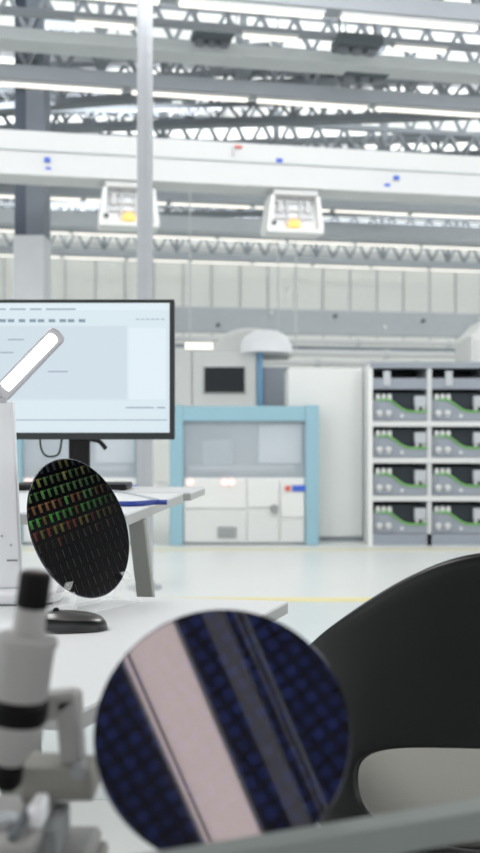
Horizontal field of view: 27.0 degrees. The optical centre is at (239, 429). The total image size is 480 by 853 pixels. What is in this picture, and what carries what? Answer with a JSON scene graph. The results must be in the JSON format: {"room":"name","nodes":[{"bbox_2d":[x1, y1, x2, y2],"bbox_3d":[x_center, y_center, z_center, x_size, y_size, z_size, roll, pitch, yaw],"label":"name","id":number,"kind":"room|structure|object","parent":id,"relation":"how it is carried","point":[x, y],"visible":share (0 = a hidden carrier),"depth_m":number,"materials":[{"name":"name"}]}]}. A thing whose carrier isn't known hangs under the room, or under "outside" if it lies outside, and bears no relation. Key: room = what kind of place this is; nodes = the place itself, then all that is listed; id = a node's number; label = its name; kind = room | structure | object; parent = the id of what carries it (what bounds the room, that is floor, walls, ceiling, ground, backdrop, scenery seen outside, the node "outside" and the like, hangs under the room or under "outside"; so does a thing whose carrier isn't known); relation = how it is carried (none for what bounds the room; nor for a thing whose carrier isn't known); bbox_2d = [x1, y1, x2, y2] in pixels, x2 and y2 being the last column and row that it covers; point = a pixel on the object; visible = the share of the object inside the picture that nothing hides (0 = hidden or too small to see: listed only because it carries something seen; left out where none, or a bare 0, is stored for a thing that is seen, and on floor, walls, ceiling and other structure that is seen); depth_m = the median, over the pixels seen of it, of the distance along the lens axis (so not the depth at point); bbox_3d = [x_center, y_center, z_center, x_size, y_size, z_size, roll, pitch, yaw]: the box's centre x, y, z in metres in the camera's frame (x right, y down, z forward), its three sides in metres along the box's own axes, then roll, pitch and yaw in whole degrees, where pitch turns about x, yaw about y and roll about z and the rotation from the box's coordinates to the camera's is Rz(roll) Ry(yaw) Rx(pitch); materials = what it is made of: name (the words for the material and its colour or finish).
{"room":"clean room","nodes":[
{"label":"clean room","id":0,"kind":"room"},
{"bbox_2d":[0,42,270,113],"bbox_3d":[-2.606,-3.890,11.401,6.035,0.500,0.180,0,0,13],"label":"roof truss","id":1,"kind":"object","parent":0,"point":[61,102],"visible":0.23,"depth_m":11.11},
{"bbox_2d":[0,198,409,216],"bbox_3d":[-0.006,-3.760,16.400,12.035,0.500,0.180,0,0,4],"label":"roof truss","id":2,"kind":"object","parent":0,"point":[221,213],"visible":0.17,"depth_m":16.39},
{"bbox_2d":[0,200,479,481],"bbox_3d":[0.964,-1.990,21.879,30.000,6.200,0.231,0,0,-11],"label":"wall","id":3,"kind":"structure","parent":0,"point":[250,285],"depth_m":21.73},
{"bbox_2d":[50,230,68,233],"bbox_3d":[-3.061,-3.378,16.957,0.302,0.047,0.298,0,0,-11],"label":"lamp","id":4,"kind":"object","parent":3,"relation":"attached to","point":[51,231],"depth_m":17.05,"materials":[{"name":"white"}]},
{"bbox_2d":[0,230,67,233],"bbox_3d":[-3.513,-3.366,16.998,1.170,0.022,0.056,0,0,-11],"label":"diffuser","id":5,"kind":"object","parent":4,"relation":"attached to","point":[51,231],"depth_m":17.03,"materials":[{"name":"white"}]},
{"bbox_2d":[0,238,479,261],"bbox_3d":[0.000,-3.731,20.900,17.556,0.146,0.201,0,0,-11],"label":"roof truss","id":6,"kind":"object","parent":3,"relation":"attached to","point":[56,243],"visible":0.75,"depth_m":20.86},
{"bbox_2d":[0,0,479,150],"bbox_3d":[1.000,-5.040,18.300,34.000,0.100,23.400,0,0,0],"label":"ceiling","id":7,"kind":"structure","parent":0,"point":[474,126],"depth_m":13.43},
{"bbox_2d":[45,0,78,31],"bbox_3d":[-1.629,-4.307,9.150,0.311,1.365,0.300,0,0,-11],"label":"lamp","id":8,"kind":"object","parent":7,"relation":"hanging from","point":[50,24],"visible":0.43,"depth_m":9.08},
{"bbox_2d":[190,8,233,48],"bbox_3d":[-0.256,-4.253,9.150,0.366,1.475,0.300,0,0,-11],"label":"ventilation unit","id":9,"kind":"object","parent":7,"relation":"hanging from","point":[200,38],"visible":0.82,"depth_m":9.10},
{"bbox_2d":[0,51,477,89],"bbox_3d":[0.000,-4.511,11.200,9.408,0.958,0.250,0,0,-11],"label":"cable tray","id":10,"kind":"object","parent":7,"relation":"hanging from","point":[9,54],"visible":0.02,"depth_m":11.03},
{"bbox_2d":[0,129,479,205],"bbox_3d":[0.000,-3.575,9.000,8.400,2.830,0.361,0,0,-11],"label":"beam","id":11,"kind":"structure","parent":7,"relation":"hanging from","point":[42,158],"depth_m":8.87,"materials":[{"name":"metal"}]},
{"bbox_2d":[97,180,159,232],"bbox_3d":[-0.986,-1.965,8.803,0.529,0.390,0.300,0,0,-11],"label":"vehicle","id":12,"kind":"object","parent":11,"relation":"hanging from","point":[118,202],"visible":0.78,"depth_m":8.71,"materials":[{"name":"white"}]},
{"bbox_2d":[260,188,323,238],"bbox_3d":[0.473,-1.965,9.095,0.529,0.390,0.300,0,0,-11],"label":"vehicle","id":13,"kind":"object","parent":11,"relation":"hanging from","point":[287,213],"visible":1,"depth_m":9.02,"materials":[{"name":"white"}]},
{"bbox_2d":[0,26,479,84],"bbox_3d":[0.000,-4.225,9.400,7.896,1.531,0.300,0,0,-11],"label":"ceiling beam","id":14,"kind":"structure","parent":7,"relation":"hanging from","point":[14,39],"depth_m":9.31,"materials":[{"name":"metal"}]},
{"bbox_2d":[0,208,479,244],"bbox_3d":[0.000,-4.092,16.300,13.692,1.795,0.301,0,0,-11],"label":"ceiling beam","id":15,"kind":"structure","parent":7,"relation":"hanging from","point":[59,219],"depth_m":16.21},
{"bbox_2d":[0,5,479,52],"bbox_3d":[0.000,-4.266,8.900,7.476,1.448,0.100,0,0,-11],"label":"bearer","id":16,"kind":"object","parent":7,"relation":"hanging from","point":[15,11],"visible":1,"depth_m":8.82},
{"bbox_2d":[74,16,135,29],"bbox_3d":[-1.170,-3.521,8.666,0.520,0.047,0.100,0,0,-11],"label":"lamp","id":17,"kind":"object","parent":16,"relation":"attached to","point":[79,21],"visible":1,"depth_m":8.64,"materials":[{"name":"white"}]},
{"bbox_2d":[76,20,133,29],"bbox_3d":[-1.170,-3.508,8.666,0.490,0.022,0.056,0,0,-11],"label":"diffuser","id":18,"kind":"object","parent":17,"relation":"attached to","point":[117,24],"depth_m":8.65,"materials":[{"name":"white"}]},
{"bbox_2d":[240,30,299,42],"bbox_3d":[0.269,-3.521,8.954,0.520,0.047,0.100,0,0,-11],"label":"lamp","id":19,"kind":"object","parent":16,"relation":"attached to","point":[246,34],"visible":1,"depth_m":8.93,"materials":[{"name":"white"}]},
{"bbox_2d":[243,34,296,42],"bbox_3d":[0.269,-3.508,8.954,0.490,0.022,0.056,0,0,-11],"label":"diffuser","id":20,"kind":"object","parent":19,"relation":"attached to","point":[270,37],"depth_m":8.93,"materials":[{"name":"white"}]},
{"bbox_2d":[391,42,448,53],"bbox_3d":[1.662,-3.521,9.232,0.520,0.047,0.100,0,0,-11],"label":"lamp","id":21,"kind":"object","parent":16,"relation":"attached to","point":[397,46],"visible":1,"depth_m":9.20,"materials":[{"name":"white"}]},
{"bbox_2d":[394,46,445,53],"bbox_3d":[1.662,-3.508,9.232,0.490,0.022,0.056,0,0,-11],"label":"diffuser","id":22,"kind":"object","parent":21,"relation":"attached to","point":[423,49],"depth_m":9.22,"materials":[{"name":"white"}]},
{"bbox_2d":[229,16,284,79],"bbox_3d":[0.199,-4.524,11.640,0.596,0.932,0.400,0,0,-11],"label":"duct piece","id":23,"kind":"object","parent":7,"relation":"hanging from","point":[255,76],"visible":0.12,"depth_m":11.58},
{"bbox_2d":[189,129,419,366],"bbox_3d":[0.147,-2.975,15.029,13.300,4.031,0.122,0,0,-11],"label":"pipe","id":24,"kind":"object","parent":7,"relation":"hanging from","point":[316,362],"visible":0.34,"depth_m":15.13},
{"bbox_2d":[175,128,454,358],"bbox_3d":[0.147,-3.067,15.629,13.300,3.847,0.150,0,0,-11],"label":"pipe","id":25,"kind":"object","parent":7,"relation":"hanging from","point":[385,354],"visible":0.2,"depth_m":15.93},
{"bbox_2d":[175,238,455,347],"bbox_3d":[0.147,-3.191,16.230,13.300,3.598,0.135,0,0,-11],"label":"pipe","id":26,"kind":"object","parent":7,"relation":"hanging from","point":[357,341],"visible":0.4,"depth_m":16.48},
{"bbox_2d":[331,19,383,56],"bbox_3d":[1.071,-4.216,9.150,0.421,1.548,0.300,0,0,-11],"label":"ventilation unit","id":27,"kind":"object","parent":7,"relation":"hanging from","point":[352,43],"visible":1,"depth_m":9.05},
{"bbox_2d":[338,46,349,54],"bbox_3d":[0.947,-3.462,9.125,0.109,0.040,0.109,0,0,-11],"label":"outlet","id":28,"kind":"object","parent":27,"relation":"attached to","point":[342,50],"depth_m":9.09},
{"bbox_2d":[351,47,362,55],"bbox_3d":[1.071,-3.462,9.150,0.109,0.040,0.109,0,0,-11],"label":"outlet","id":29,"kind":"object","parent":27,"relation":"attached to","point":[355,51],"depth_m":9.12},
{"bbox_2d":[364,48,375,56],"bbox_3d":[1.194,-3.462,9.175,0.109,0.040,0.109,0,0,-11],"label":"outlet","id":30,"kind":"object","parent":27,"relation":"attached to","point":[368,52],"depth_m":9.14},
{"bbox_2d":[337,21,388,85],"bbox_3d":[1.214,-4.201,9.830,0.458,1.578,0.300,0,0,-11],"label":"ventilation unit","id":31,"kind":"object","parent":7,"relation":"hanging from","point":[374,79],"visible":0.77,"depth_m":9.79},
{"bbox_2d":[0,207,479,268],"bbox_3d":[-0.016,-3.875,20.197,17.002,0.950,0.182,0,0,-11],"label":"roof truss","id":32,"kind":"object","parent":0,"point":[84,251],"visible":0.27,"depth_m":20.28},
{"bbox_2d":[0,253,59,257],"bbox_3d":[-4.098,-3.378,19.381,1.200,0.047,0.100,0,0,-11],"label":"lamp","id":33,"kind":"object","parent":32,"relation":"attached to","point":[1,254],"visible":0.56,"depth_m":19.29,"materials":[{"name":"white"}]},
{"bbox_2d":[0,255,58,257],"bbox_3d":[-4.098,-3.366,19.381,1.170,0.022,0.056,0,0,-11],"label":"diffuser","id":34,"kind":"object","parent":33,"relation":"attached to","point":[52,256],"depth_m":19.43,"materials":[{"name":"white"}]},
{"bbox_2d":[63,255,124,259],"bbox_3d":[-2.858,-3.378,19.629,1.200,0.047,0.100,0,0,-11],"label":"lamp","id":35,"kind":"object","parent":32,"relation":"attached to","point":[64,256],"visible":1,"depth_m":19.58,"materials":[{"name":"white"}]},
{"bbox_2d":[64,257,123,259],"bbox_3d":[-2.858,-3.366,19.629,1.170,0.022,0.056,0,0,-11],"label":"diffuser","id":36,"kind":"object","parent":35,"relation":"attached to","point":[101,258],"depth_m":19.62,"materials":[{"name":"white"}]},
{"bbox_2d":[128,258,188,261],"bbox_3d":[-1.617,-3.378,19.877,1.200,0.047,0.100,0,0,-11],"label":"lamp","id":37,"kind":"object","parent":32,"relation":"attached to","point":[130,259],"visible":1,"depth_m":19.89,"materials":[{"name":"white"}]},
{"bbox_2d":[191,260,250,263],"bbox_3d":[-0.377,-3.378,20.125,1.200,0.047,0.100,0,0,-11],"label":"lamp","id":38,"kind":"object","parent":32,"relation":"attached to","point":[192,261],"visible":1,"depth_m":20.09,"materials":[{"name":"white"}]},
{"bbox_2d":[253,262,310,265],"bbox_3d":[0.863,-3.378,20.372,1.200,0.047,0.100,0,0,-11],"label":"lamp","id":39,"kind":"object","parent":32,"relation":"attached to","point":[254,263],"visible":1,"depth_m":20.33,"materials":[{"name":"white"}]},
{"bbox_2d":[313,264,370,267],"bbox_3d":[2.103,-3.378,20.620,1.200,0.047,0.100,0,0,-11],"label":"lamp","id":40,"kind":"object","parent":32,"relation":"attached to","point":[314,265],"visible":1,"depth_m":20.58,"materials":[{"name":"white"}]},
{"bbox_2d":[372,266,427,269],"bbox_3d":[3.343,-3.378,20.868,1.200,0.047,0.100,0,0,-11],"label":"lamp","id":41,"kind":"object","parent":32,"relation":"attached to","point":[373,267],"visible":1,"depth_m":20.83,"materials":[{"name":"white"}]},
{"bbox_2d":[429,268,479,271],"bbox_3d":[4.584,-3.378,21.116,1.200,0.047,0.100,0,0,-11],"label":"lamp","id":42,"kind":"object","parent":32,"relation":"attached to","point":[432,269],"visible":1,"depth_m":21.06,"materials":[{"name":"white"}]},
{"bbox_2d":[0,198,479,246],"bbox_3d":[-0.016,-3.875,17.697,14.902,0.950,0.181,0,0,-11],"label":"roof truss","id":43,"kind":"object","parent":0,"point":[411,218],"visible":0.16,"depth_m":18.10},
{"bbox_2d":[73,231,136,236],"bbox_3d":[-2.271,-3.378,17.246,1.200,0.047,0.100,0,0,-11],"label":"lamp","id":44,"kind":"object","parent":43,"relation":"attached to","point":[74,232],"visible":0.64,"depth_m":17.20,"materials":[{"name":"white"}]},
{"bbox_2d":[74,233,136,236],"bbox_3d":[-2.271,-3.366,17.246,1.170,0.022,0.056,0,0,-11],"label":"diffuser","id":45,"kind":"object","parent":44,"relation":"attached to","point":[102,234],"depth_m":17.24,"materials":[{"name":"white"}]},
{"bbox_2d":[153,234,214,239],"bbox_3d":[-1.029,-3.378,17.494,1.200,0.047,0.100,0,0,-11],"label":"lamp","id":46,"kind":"object","parent":43,"relation":"attached to","point":[154,235],"visible":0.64,"depth_m":17.46,"materials":[{"name":"white"}]},
{"bbox_2d":[153,236,213,239],"bbox_3d":[-1.029,-3.366,17.494,1.170,0.022,0.056,0,0,-11],"label":"diffuser","id":47,"kind":"object","parent":46,"relation":"attached to","point":[181,237],"depth_m":17.50,"materials":[{"name":"white"}]},
{"bbox_2d":[218,237,285,241],"bbox_3d":[0.213,-3.378,17.742,1.200,0.047,0.100,0,0,-11],"label":"lamp","id":48,"kind":"object","parent":43,"relation":"attached to","point":[219,238],"visible":1,"depth_m":17.70,"materials":[{"name":"white"}]},
{"bbox_2d":[288,239,353,244],"bbox_3d":[1.455,-3.378,17.991,1.200,0.047,0.100,0,0,-11],"label":"lamp","id":49,"kind":"object","parent":43,"relation":"attached to","point":[289,240],"visible":1,"depth_m":17.96,"materials":[{"name":"white"}]},
{"bbox_2d":[289,241,352,244],"bbox_3d":[1.455,-3.366,17.991,1.170,0.022,0.056,0,0,-11],"label":"diffuser","id":50,"kind":"object","parent":49,"relation":"attached to","point":[314,242],"depth_m":17.99,"materials":[{"name":"white"}]},
{"bbox_2d":[355,242,419,246],"bbox_3d":[2.697,-3.378,18.239,1.200,0.047,0.100,0,0,-11],"label":"lamp","id":51,"kind":"object","parent":43,"relation":"attached to","point":[357,243],"visible":1,"depth_m":18.20,"materials":[{"name":"white"}]},
{"bbox_2d":[421,244,479,249],"bbox_3d":[3.939,-3.378,18.487,1.200,0.047,0.100,0,0,-11],"label":"lamp","id":52,"kind":"object","parent":43,"relation":"attached to","point":[423,245],"visible":1,"depth_m":18.45,"materials":[{"name":"white"}]},
{"bbox_2d":[423,246,479,249],"bbox_3d":[3.939,-3.366,18.487,1.170,0.022,0.056,0,0,-11],"label":"diffuser","id":53,"kind":"object","parent":52,"relation":"attached to","point":[446,247],"depth_m":18.48,"materials":[{"name":"white"}]},
{"bbox_2d":[0,0,479,110],"bbox_3d":[-0.016,-3.875,10.197,8.602,0.950,0.182,0,0,-11],"label":"roof truss","id":54,"kind":"object","parent":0,"point":[27,71],"visible":0.38,"depth_m":10.17,"materials":[{"name":"metal"}]},
{"bbox_2d":[0,79,122,93],"bbox_3d":[-1.756,-3.378,9.849,1.200,0.047,0.100,0,0,-11],"label":"lamp","id":55,"kind":"object","parent":54,"relation":"attached to","point":[3,82],"visible":1,"depth_m":9.82,"materials":[{"name":"white"}]},
{"bbox_2d":[130,88,248,101],"bbox_3d":[-0.504,-3.378,10.099,1.200,0.047,0.100,0,0,-11],"label":"lamp","id":56,"kind":"object","parent":54,"relation":"attached to","point":[158,93],"visible":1,"depth_m":10.09,"materials":[{"name":"white"}]},
{"bbox_2d":[255,96,368,109],"bbox_3d":[0.749,-3.378,10.350,1.200,0.047,0.100,0,0,-11],"label":"lamp","id":57,"kind":"object","parent":54,"relation":"attached to","point":[259,99],"visible":1,"depth_m":10.31,"materials":[{"name":"white"}]},
{"bbox_2d":[373,104,479,117],"bbox_3d":[2.001,-3.378,10.600,1.200,0.047,0.100,0,0,-11],"label":"lamp","id":58,"kind":"object","parent":54,"relation":"attached to","point":[378,107],"visible":1,"depth_m":10.57,"materials":[{"name":"white"}]},
{"bbox_2d":[0,76,479,132],"bbox_3d":[1.194,-3.760,11.401,8.435,0.500,0.182,0,0,6],"label":"roof truss","id":59,"kind":"object","parent":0,"point":[292,119],"visible":0.5,"depth_m":11.49,"materials":[{"name":"metal"}]},
{"bbox_2d":[0,132,479,214],"bbox_3d":[-0.016,-3.875,15.097,12.718,0.950,0.182,0,0,-11],"label":"roof truss","id":60,"kind":"object","parent":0,"point":[83,192],"visible":0.16,"depth_m":15.04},
{"bbox_2d":[50,196,81,200],"bbox_3d":[-2.521,-3.378,14.487,0.442,0.047,0.271,0,0,-11],"label":"lamp","id":61,"kind":"object","parent":60,"relation":"attached to","point":[65,198],"depth_m":14.56,"materials":[{"name":"white"}]},
{"bbox_2d":[171,201,250,208],"bbox_3d":[-0.436,-3.378,15.013,1.200,0.047,0.100,0,0,-11],"label":"lamp","id":62,"kind":"object","parent":60,"relation":"attached to","point":[179,203],"visible":1,"depth_m":14.98,"materials":[{"name":"white"}]},
{"bbox_2d":[322,208,330,211],"bbox_3d":[1.312,-3.378,15.249,0.163,0.047,0.224,0,0,-11],"label":"lamp","id":63,"kind":"object","parent":60,"relation":"attached to","point":[323,209],"depth_m":15.32,"materials":[{"name":"white"}]},
{"bbox_2d":[255,207,329,211],"bbox_3d":[0.800,-3.366,15.260,1.170,0.022,0.056,0,0,-11],"label":"diffuser","id":64,"kind":"object","parent":63,"relation":"attached to","point":[323,209],"depth_m":15.32,"materials":[{"name":"white"}]},
{"bbox_2d":[333,208,408,215],"bbox_3d":[2.036,-3.378,15.507,1.200,0.047,0.100,0,0,-11],"label":"lamp","id":65,"kind":"object","parent":60,"relation":"attached to","point":[336,210],"visible":1,"depth_m":15.47,"materials":[{"name":"white"}]},
{"bbox_2d":[410,212,479,218],"bbox_3d":[3.272,-3.378,15.754,1.200,0.047,0.100,0,0,-11],"label":"lamp","id":66,"kind":"object","parent":60,"relation":"attached to","point":[412,213],"visible":1,"depth_m":15.71,"materials":[{"name":"white"}]},
{"bbox_2d":[412,214,479,218],"bbox_3d":[3.272,-3.366,15.754,1.170,0.022,0.056,0,0,-11],"label":"diffuser","id":67,"kind":"object","parent":66,"relation":"attached to","point":[428,215],"depth_m":15.74,"materials":[{"name":"white"}]},
{"bbox_2d":[2,86,479,155],"bbox_3d":[-0.016,-3.875,12.597,10.618,0.950,0.181,0,0,-11],"label":"roof truss","id":68,"kind":"object","parent":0,"point":[383,128],"visible":0.3,"depth_m":12.86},
{"bbox_2d":[21,482,479,852],"bbox_3d":[1.000,1.160,10.000,34.000,0.100,40.000,0,0,0],"label":"floor","id":69,"kind":"structure","parent":0,"point":[180,574],"depth_m":7.79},
{"bbox_2d":[13,0,50,476],"bbox_3d":[-2.079,-1.940,10.020,0.307,6.100,0.360,0,0,0],"label":"steel column","id":70,"kind":"structure","parent":69,"relation":"on","point":[31,239],"depth_m":9.85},
{"bbox_2d":[17,440,136,544],"bbox_3d":[-1.554,0.434,9.785,1.370,1.351,0.330,0,0,0],"label":"workstation","id":71,"kind":"object","parent":69,"relation":"on","point":[118,462],"visible":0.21,"depth_m":9.79,"materials":[{"name":"white"}]},
{"bbox_2d":[19,492,182,596],"bbox_3d":[-0.740,0.652,2.690,1.219,0.920,0.820,0,0,0],"label":"desk","id":72,"kind":"object","parent":69,"relation":"on","point":[135,516],"visible":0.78,"depth_m":2.42,"materials":[{"name":"laminate"}]},
{"bbox_2d":[119,500,166,505],"bbox_3d":[-0.312,0.184,2.508,0.272,0.013,0.050,0,0,-16],"label":"cable","id":73,"kind":"object","parent":72,"relation":"on","point":[146,502],"visible":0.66,"depth_m":2.51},
{"bbox_2d":[19,487,204,500],"bbox_3d":[-0.734,0.651,3.250,1.218,0.918,0.301,0,0,3],"label":"table","id":74,"kind":"object","parent":69,"relation":"on","point":[189,493],"visible":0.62,"depth_m":3.17,"materials":[{"name":"laminate"}]},
{"bbox_2d":[0,300,174,490],"bbox_3d":[-0.569,-0.112,3.240,0.718,0.608,0.180,0,0,0],"label":"computer monitor","id":75,"kind":"object","parent":74,"relation":"on","point":[111,376],"visible":0.89,"depth_m":3.20,"materials":[{"name":"black"}]},
{"bbox_2d":[0,595,287,794],"bbox_3d":[-0.596,0.735,1.784,1.268,0.750,0.864,0,0,10],"label":"desk","id":76,"kind":"object","parent":69,"relation":"on","point":[83,661],"visible":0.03,"depth_m":1.80,"materials":[{"name":"laminate"}]},
{"bbox_2d":[0,328,64,605],"bbox_3d":[-0.500,0.074,2.115,0.268,0.571,0.150,0,0,0],"label":"desk lamp","id":77,"kind":"object","parent":76,"relation":"on","point":[10,527],"visible":0.77,"depth_m":2.10,"materials":[{"name":"metal"}]},
{"bbox_2d":[44,607,107,632],"bbox_3d":[-0.301,0.340,1.800,0.124,0.041,0.068,0,0,-8],"label":"computer mouse","id":78,"kind":"object","parent":76,"relation":"on","point":[57,621],"visible":0.91,"depth_m":1.77,"materials":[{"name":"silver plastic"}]},
{"bbox_3d":[-0.298,0.327,2.014,0.187,0.066,0.230,0,0,0],"label":"stand","id":79,"kind":"object","parent":76,"relation":"on","visible":0},
{"bbox_2d":[27,458,128,597],"bbox_3d":[-0.323,0.197,2.030,0.095,0.278,0.293,0,0,31],"label":"silicon wafer","id":80,"kind":"object","parent":79,"relation":"on","point":[78,530],"visible":0.96,"depth_m":2.02,"materials":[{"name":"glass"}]},
{"bbox_2d":[128,0,161,590],"bbox_3d":[-0.665,-1.940,7.000,0.240,6.100,0.240,0,0,0],"label":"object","id":81,"kind":"structure","parent":69,"relation":"on","point":[144,7],"depth_m":6.95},
{"bbox_2d":[0,602,364,799],"bbox_3d":[1.000,1.109,4.725,34.000,0.002,3.450,0,0,0],"label":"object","id":82,"kind":"structure","parent":69,"relation":"on","point":[309,620],"depth_m":5.76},
{"bbox_2d":[175,328,292,405],"bbox_3d":[-0.079,-0.024,11.525,1.366,2.269,1.150,0,0,0],"label":"machine","id":83,"kind":"object","parent":69,"relation":"on","point":[232,373],"visible":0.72,"depth_m":11.18,"materials":[{"name":"white"}]},
{"bbox_2d":[185,343,212,348],"bbox_3d":[-0.470,-0.958,11.550,0.314,0.078,0.300,0,0,0],"label":"lamp","id":84,"kind":"object","parent":83,"relation":"on","point":[187,345],"depth_m":11.40,"materials":[{"name":"white"}]},
{"bbox_2d":[214,328,292,360],"bbox_3d":[0.151,-0.994,11.650,0.906,0.330,0.700,0,0,0],"label":"hood","id":85,"kind":"object","parent":83,"relation":"attached to","point":[233,339],"depth_m":11.31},
{"bbox_2d":[170,405,318,544],"bbox_3d":[0.041,0.434,9.785,1.443,1.351,0.330,0,0,0],"label":"machine","id":86,"kind":"object","parent":69,"relation":"on","point":[257,467],"visible":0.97,"depth_m":9.67,"materials":[{"name":"white"}]},
{"bbox_2d":[218,527,235,537],"bbox_3d":[-0.125,0.989,9.665,0.180,0.106,0.020,0,0,0],"label":"vent grille","id":87,"kind":"object","parent":86,"relation":"attached to","point":[223,532],"depth_m":9.66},
{"bbox_2d":[22,548,479,550],"bbox_3d":[1.000,1.109,9.275,34.000,0.003,0.250,0,0,0],"label":"trim","id":88,"kind":"structure","parent":69,"relation":"on","point":[23,549],"depth_m":9.26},
{"bbox_2d":[199,598,370,601],"bbox_3d":[1.000,1.108,6.525,34.000,0.004,0.150,0,0,0],"label":"trim","id":89,"kind":"structure","parent":69,"relation":"on","point":[270,599],"depth_m":6.53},
{"bbox_2d":[284,368,362,540],"bbox_3d":[0.856,0.245,10.400,0.752,1.730,0.800,0,0,0],"label":"tall cabinet","id":90,"kind":"object","parent":69,"relation":"on","point":[338,392],"visible":0.77,"depth_m":10.00,"materials":[{"name":"metal"}]},
{"bbox_2d":[311,553,479,852],"bbox_3d":[0.406,0.641,1.760,0.612,0.938,0.625,0,0,-39],"label":"shell chair","id":91,"kind":"object","parent":69,"relation":"on","point":[405,662],"visible":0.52,"depth_m":1.52,"materials":[{"name":"black plastic"}]},
{"bbox_2d":[361,362,479,544],"bbox_3d":[1.831,0.227,9.994,1.188,1.766,0.712,0,0,0],"label":"rack","id":92,"kind":"object","parent":69,"relation":"on","point":[428,378],"visible":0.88,"depth_m":9.65,"materials":[{"name":"metal"}]},
{"bbox_2d":[373,501,427,532],"bbox_3d":[1.553,0.861,9.947,0.520,0.275,0.630,0,0,0],"label":"module","id":93,"kind":"object","parent":92,"relation":"on","point":[388,516],"visible":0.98,"depth_m":9.66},
{"bbox_2d":[373,465,427,494],"bbox_3d":[1.553,0.492,9.947,0.520,0.275,0.630,0,0,0],"label":"module","id":94,"kind":"object","parent":92,"relation":"on","point":[387,479],"visible":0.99,"depth_m":9.66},
{"bbox_2d":[373,393,427,420],"bbox_3d":[1.553,-0.227,9.947,0.520,0.275,0.630,0,0,0],"label":"module","id":95,"kind":"object","parent":92,"relation":"on","point":[386,406],"visible":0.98,"depth_m":9.66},
{"bbox_2d":[373,429,427,456],"bbox_3d":[1.553,0.126,9.947,0.520,0.275,0.630,0,0,0],"label":"module","id":96,"kind":"object","parent":92,"relation":"on","point":[386,442],"visible":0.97,"depth_m":9.66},
{"bbox_2d":[373,495,479,500],"bbox_3d":[1.831,0.661,9.974,1.100,0.052,0.672,0,0,0],"label":"shelf","id":97,"kind":"object","parent":92,"relation":"attached to","point":[375,497],"depth_m":9.64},
{"bbox_2d":[373,457,479,462],"bbox_3d":[1.831,0.294,9.974,1.100,0.052,0.672,0,0,0],"label":"shelf","id":98,"kind":"object","parent":92,"relation":"attached to","point":[375,459],"depth_m":9.64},
{"bbox_2d":[373,421,479,426],"bbox_3d":[1.831,-0.058,9.974,1.100,0.052,0.672,0,0,0],"label":"shelf","id":99,"kind":"object","parent":92,"relation":"attached to","point":[375,423],"depth_m":9.64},
{"bbox_2d":[432,501,479,532],"bbox_3d":[2.123,0.861,9.947,0.520,0.275,0.630,0,0,0],"label":"module","id":100,"kind":"object","parent":92,"relation":"on","point":[447,516],"visible":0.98,"depth_m":9.66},
{"bbox_2d":[432,465,479,494],"bbox_3d":[2.123,0.492,9.947,0.520,0.275,0.630,0,0,0],"label":"module","id":101,"kind":"object","parent":92,"relation":"on","point":[446,479],"visible":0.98,"depth_m":9.66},
{"bbox_2d":[432,393,479,420],"bbox_3d":[2.123,-0.227,9.947,0.520,0.275,0.630,0,0,0],"label":"module","id":102,"kind":"object","parent":92,"relation":"on","point":[445,406],"visible":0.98,"depth_m":9.66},
{"bbox_2d":[432,429,479,456],"bbox_3d":[2.123,0.126,9.947,0.520,0.275,0.630,0,0,0],"label":"module","id":103,"kind":"object","parent":92,"relation":"on","point":[445,442],"visible":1,"depth_m":9.66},
{"bbox_2d":[455,322,479,361],"bbox_3d":[2.867,-0.092,11.190,0.745,2.404,0.820,0,0,0],"label":"machine","id":104,"kind":"object","parent":69,"relation":"on","point":[467,347],"visible":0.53,"depth_m":10.96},
{"bbox_3d":[-0.130,0.735,0.585,0.980,0.750,0.530,0,0,0],"label":"bench","id":105,"kind":"object","parent":69,"relation":"on","visible":0},
{"bbox_2d":[0,568,107,852],"bbox_3d":[-0.179,0.234,0.762,0.146,0.252,0.165,0,0,0],"label":"microscope","id":106,"kind":"object","parent":105,"relation":"on","point":[34,820],"visible":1,"depth_m":0.77,"materials":[{"name":"white metal"}]},
{"bbox_2d":[152,798,479,852],"bbox_3d":[0.080,0.325,0.733,0.454,0.070,0.024,0,0,-22],"label":"table edge","id":107,"kind":"object","parent":105,"relation":"on","point":[423,828],"visible":1,"depth_m":0.73,"materials":[{"name":"plastic"}]},
{"bbox_3d":[-0.013,0.338,0.751,0.077,0.044,0.086,0,0,0],"label":"stand","id":108,"kind":"object","parent":105,"relation":"on","visible":0},
{"bbox_2d":[93,609,350,850],"bbox_3d":[-0.014,0.239,0.800,0.205,0.171,0.115,0,0,-4],"label":"silicon wafer","id":109,"kind":"object","parent":108,"relation":"on","point":[214,725],"visible":0.95,"depth_m":0.80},
{"bbox_2d":[175,344,454,351],"bbox_3d":[0.000,-1.369,16.600,13.944,0.083,0.121,0,0,-11],"label":"support beam","id":110,"kind":"structure","parent":0,"point":[176,345],"depth_m":16.98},
{"bbox_2d":[160,0,479,29],"bbox_3d":[-0.017,-3.875,7.997,6.754,0.950,0.181,0,0,-11],"label":"roof truss","id":111,"kind":"object","parent":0,"point":[432,9],"visible":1,"depth_m":8.17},
{"bbox_2d":[177,0,325,18],"bbox_3d":[0.096,-3.378,8.019,1.200,0.047,0.100,0,0,-11],"label":"lamp","id":112,"kind":"object","parent":111,"relation":"attached to","point":[199,4],"visible":1,"depth_m":8.00,"materials":[{"name":"white"}]},
{"bbox_2d":[338,11,479,31],"bbox_3d":[1.406,-3.378,8.281,1.200,0.047,0.100,0,0,-11],"label":"lamp","id":113,"kind":"object","parent":111,"relation":"attached to","point":[344,15],"visible":1,"depth_m":8.25,"materials":[{"name":"white"}]},
{"bbox_2d":[175,306,479,337],"bbox_3d":[0.005,-1.962,17.976,15.120,0.432,0.352,0,0,-11],"label":"beam","id":114,"kind":"structure","parent":0,"point":[203,319],"depth_m":18.18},
{"bbox_2d":[200,134,479,155],"bbox_3d":[0.488,-3.760,13.801,10.024,0.500,0.182,0,0,6],"label":"roof truss","id":115,"kind":"object","parent":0,"point":[409,139],"visible":0.07,"depth_m":13.61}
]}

